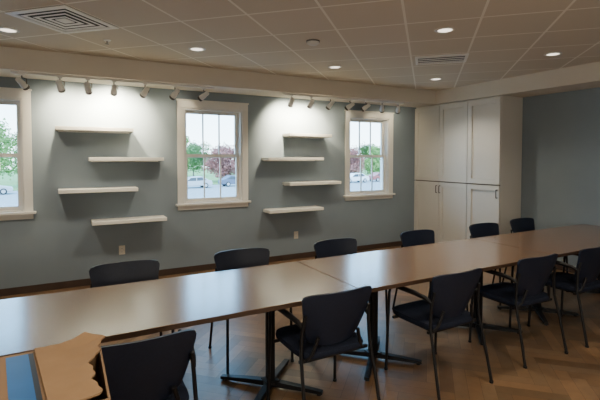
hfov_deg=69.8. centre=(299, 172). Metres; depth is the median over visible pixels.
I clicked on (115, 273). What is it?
armchair
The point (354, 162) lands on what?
tree
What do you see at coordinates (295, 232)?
wall outlet
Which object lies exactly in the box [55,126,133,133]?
floating shelf
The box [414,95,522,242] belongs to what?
storage cabinet
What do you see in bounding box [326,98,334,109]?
track spotlight
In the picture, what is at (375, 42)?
ceiling
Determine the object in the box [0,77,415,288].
wall
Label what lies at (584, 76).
soffit
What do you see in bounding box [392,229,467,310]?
armchair
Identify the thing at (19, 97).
window
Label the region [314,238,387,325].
armchair
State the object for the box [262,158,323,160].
floating shelf
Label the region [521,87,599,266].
wall
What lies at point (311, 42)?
smoke detector
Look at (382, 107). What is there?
track spotlight
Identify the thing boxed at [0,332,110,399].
cardboard box
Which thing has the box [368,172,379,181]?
car
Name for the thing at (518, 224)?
armchair
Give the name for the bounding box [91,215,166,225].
floating shelf
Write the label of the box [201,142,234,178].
tree
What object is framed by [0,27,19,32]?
recessed light
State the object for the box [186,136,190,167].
tree
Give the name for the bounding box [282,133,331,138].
floating shelf
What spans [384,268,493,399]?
armchair
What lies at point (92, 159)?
floating shelf
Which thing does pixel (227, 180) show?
car
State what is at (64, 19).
ceiling vent
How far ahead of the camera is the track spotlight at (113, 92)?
5.08 m
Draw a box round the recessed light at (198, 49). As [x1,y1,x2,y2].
[188,47,205,51]
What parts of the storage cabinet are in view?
door, door, door, door, door, door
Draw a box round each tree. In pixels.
[0,118,16,179]
[9,132,16,178]
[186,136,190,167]
[187,141,212,175]
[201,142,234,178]
[350,145,364,172]
[357,141,379,173]
[362,144,379,174]
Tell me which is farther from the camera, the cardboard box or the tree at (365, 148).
the tree at (365, 148)
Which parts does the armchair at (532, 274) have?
leg, armrest, leg, seat, seat frame, leg, backrest, leg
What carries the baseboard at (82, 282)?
attached to the wall at (60, 243)
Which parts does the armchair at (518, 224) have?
backrest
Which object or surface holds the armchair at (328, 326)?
on the floor
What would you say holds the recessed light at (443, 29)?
in the ceiling
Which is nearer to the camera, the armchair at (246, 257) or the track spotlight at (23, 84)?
the armchair at (246, 257)
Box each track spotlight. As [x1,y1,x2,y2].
[15,74,29,89]
[56,77,65,92]
[84,79,92,94]
[110,81,117,95]
[140,83,148,97]
[169,86,179,99]
[197,88,208,100]
[288,95,293,106]
[307,96,313,108]
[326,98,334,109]
[345,100,354,110]
[361,101,370,111]
[379,102,384,112]
[395,103,399,113]
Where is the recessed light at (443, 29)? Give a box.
[434,27,455,32]
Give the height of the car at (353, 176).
1.420 m
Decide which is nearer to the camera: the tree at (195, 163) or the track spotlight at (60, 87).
the track spotlight at (60, 87)
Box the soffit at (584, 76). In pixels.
[0,46,599,107]
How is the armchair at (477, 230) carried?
on the floor
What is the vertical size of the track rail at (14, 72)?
0.030 m
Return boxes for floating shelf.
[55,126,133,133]
[58,186,137,193]
[88,157,163,161]
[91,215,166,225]
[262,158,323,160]
[263,206,323,213]
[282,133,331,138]
[283,181,340,185]
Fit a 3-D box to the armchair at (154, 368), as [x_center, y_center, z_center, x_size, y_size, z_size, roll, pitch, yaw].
[-0.783,1.118,2.051,0.552,0.822,0.559,-1,2,-29]
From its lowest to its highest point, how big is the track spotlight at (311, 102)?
0.176 m
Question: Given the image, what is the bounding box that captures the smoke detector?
[306,39,319,45]
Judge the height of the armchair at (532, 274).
0.822 m
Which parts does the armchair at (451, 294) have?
leg, armrest, seat, seat frame, leg, leg, backrest, leg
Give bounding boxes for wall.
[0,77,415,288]
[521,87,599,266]
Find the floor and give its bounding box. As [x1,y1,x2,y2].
[0,246,599,399]
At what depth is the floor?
3.40 m
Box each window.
[0,87,35,220]
[176,99,250,209]
[343,110,394,200]
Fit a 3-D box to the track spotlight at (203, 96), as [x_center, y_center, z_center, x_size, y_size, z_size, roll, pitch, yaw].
[-1.260,-1.021,5.617,0.163,0.171,0.076,1,2,21]
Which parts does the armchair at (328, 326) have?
leg, armrest, leg, seat, seat frame, leg, backrest, leg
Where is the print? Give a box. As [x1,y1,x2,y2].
[6,354,35,399]
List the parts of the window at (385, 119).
sash, sash, sill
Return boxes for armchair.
[89,260,173,340]
[101,329,197,399]
[208,248,293,373]
[266,285,380,399]
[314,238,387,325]
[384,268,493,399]
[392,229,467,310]
[468,253,568,368]
[469,223,515,305]
[502,218,567,291]
[527,247,599,347]
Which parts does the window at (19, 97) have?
sash, sash, sill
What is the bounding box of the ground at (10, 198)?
[0,180,379,206]
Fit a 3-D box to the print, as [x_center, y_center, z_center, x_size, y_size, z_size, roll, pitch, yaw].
[-0.747,0.559,1.147,0.057,0.001,0.380,-1,2,-36]
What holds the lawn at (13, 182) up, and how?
on the ground at (10, 198)
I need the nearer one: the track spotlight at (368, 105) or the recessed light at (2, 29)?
the recessed light at (2, 29)
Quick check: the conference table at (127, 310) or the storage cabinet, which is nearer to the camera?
the conference table at (127, 310)
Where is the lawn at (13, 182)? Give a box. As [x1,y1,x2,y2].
[0,168,377,190]
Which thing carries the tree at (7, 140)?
on the lawn at (13, 182)
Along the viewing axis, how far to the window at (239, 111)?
6.17 m
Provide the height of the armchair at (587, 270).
0.822 m
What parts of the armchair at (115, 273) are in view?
backrest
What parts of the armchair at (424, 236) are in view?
leg, backrest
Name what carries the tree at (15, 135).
on the lawn at (13, 182)
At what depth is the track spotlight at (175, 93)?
5.42 m
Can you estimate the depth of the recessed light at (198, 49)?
4.58 m
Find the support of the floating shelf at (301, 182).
attached to the wall at (60, 243)
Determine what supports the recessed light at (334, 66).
in the ceiling
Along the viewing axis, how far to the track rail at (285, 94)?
6.59 m
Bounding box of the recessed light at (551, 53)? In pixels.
[544,52,561,55]
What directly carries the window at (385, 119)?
in the wall at (60, 243)
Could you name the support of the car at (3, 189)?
on the ground at (10, 198)
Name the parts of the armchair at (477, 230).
backrest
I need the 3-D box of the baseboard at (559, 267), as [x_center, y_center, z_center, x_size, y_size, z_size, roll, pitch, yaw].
[5.145,1.435,3.535,0.012,0.085,7.190,-1,2,-29]
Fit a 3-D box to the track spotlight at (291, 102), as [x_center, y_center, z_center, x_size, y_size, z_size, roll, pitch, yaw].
[-0.119,-1.041,6.239,0.082,0.174,0.160,-1,2,-20]
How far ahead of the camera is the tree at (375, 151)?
78.82 m
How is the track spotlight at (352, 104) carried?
attached to the track rail at (285, 94)
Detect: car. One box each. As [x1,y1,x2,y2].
[0,185,12,194]
[188,176,212,187]
[218,175,235,186]
[350,173,368,182]
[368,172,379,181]
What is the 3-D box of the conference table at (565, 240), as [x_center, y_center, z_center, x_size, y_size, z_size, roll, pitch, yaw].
[2.993,1.065,4.736,2.127,0.740,0.900,-1,2,-29]
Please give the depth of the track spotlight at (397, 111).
7.18 m
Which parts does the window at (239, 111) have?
sash, sash, sill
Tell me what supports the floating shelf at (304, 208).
attached to the wall at (60, 243)
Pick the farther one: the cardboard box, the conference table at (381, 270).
the conference table at (381, 270)
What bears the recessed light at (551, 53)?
in the ceiling
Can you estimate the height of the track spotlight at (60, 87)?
0.175 m
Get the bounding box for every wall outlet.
[119,245,124,254]
[294,231,297,238]
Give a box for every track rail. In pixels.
[10,71,213,88]
[282,93,403,103]
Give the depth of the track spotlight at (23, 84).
4.65 m
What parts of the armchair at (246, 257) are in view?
leg, leg, backrest, leg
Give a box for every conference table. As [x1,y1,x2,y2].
[0,261,354,399]
[297,238,550,380]
[472,224,599,325]
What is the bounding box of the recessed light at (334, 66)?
[328,65,341,68]
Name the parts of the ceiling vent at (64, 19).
plate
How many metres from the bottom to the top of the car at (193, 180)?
1.420 m
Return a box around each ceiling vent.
[5,5,118,33]
[415,53,468,64]
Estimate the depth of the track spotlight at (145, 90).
5.25 m
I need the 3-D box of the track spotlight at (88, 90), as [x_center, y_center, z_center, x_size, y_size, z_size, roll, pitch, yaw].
[-2.446,-0.995,4.972,0.082,0.178,0.155,-1,2,-19]
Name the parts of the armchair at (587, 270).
leg, leg, armrest, seat frame, seat, leg, backrest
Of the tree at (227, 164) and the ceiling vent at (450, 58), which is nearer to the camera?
the ceiling vent at (450, 58)
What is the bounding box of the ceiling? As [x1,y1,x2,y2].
[0,0,599,90]
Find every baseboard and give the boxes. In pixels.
[0,241,401,296]
[555,264,597,278]
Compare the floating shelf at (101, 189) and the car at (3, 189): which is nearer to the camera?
the floating shelf at (101, 189)
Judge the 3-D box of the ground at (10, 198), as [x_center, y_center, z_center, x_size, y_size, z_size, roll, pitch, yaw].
[-17.837,0.833,85.022,170.000,0.200,153.770,-1,2,-29]
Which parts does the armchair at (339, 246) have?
backrest, leg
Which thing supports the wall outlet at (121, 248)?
attached to the wall at (60, 243)

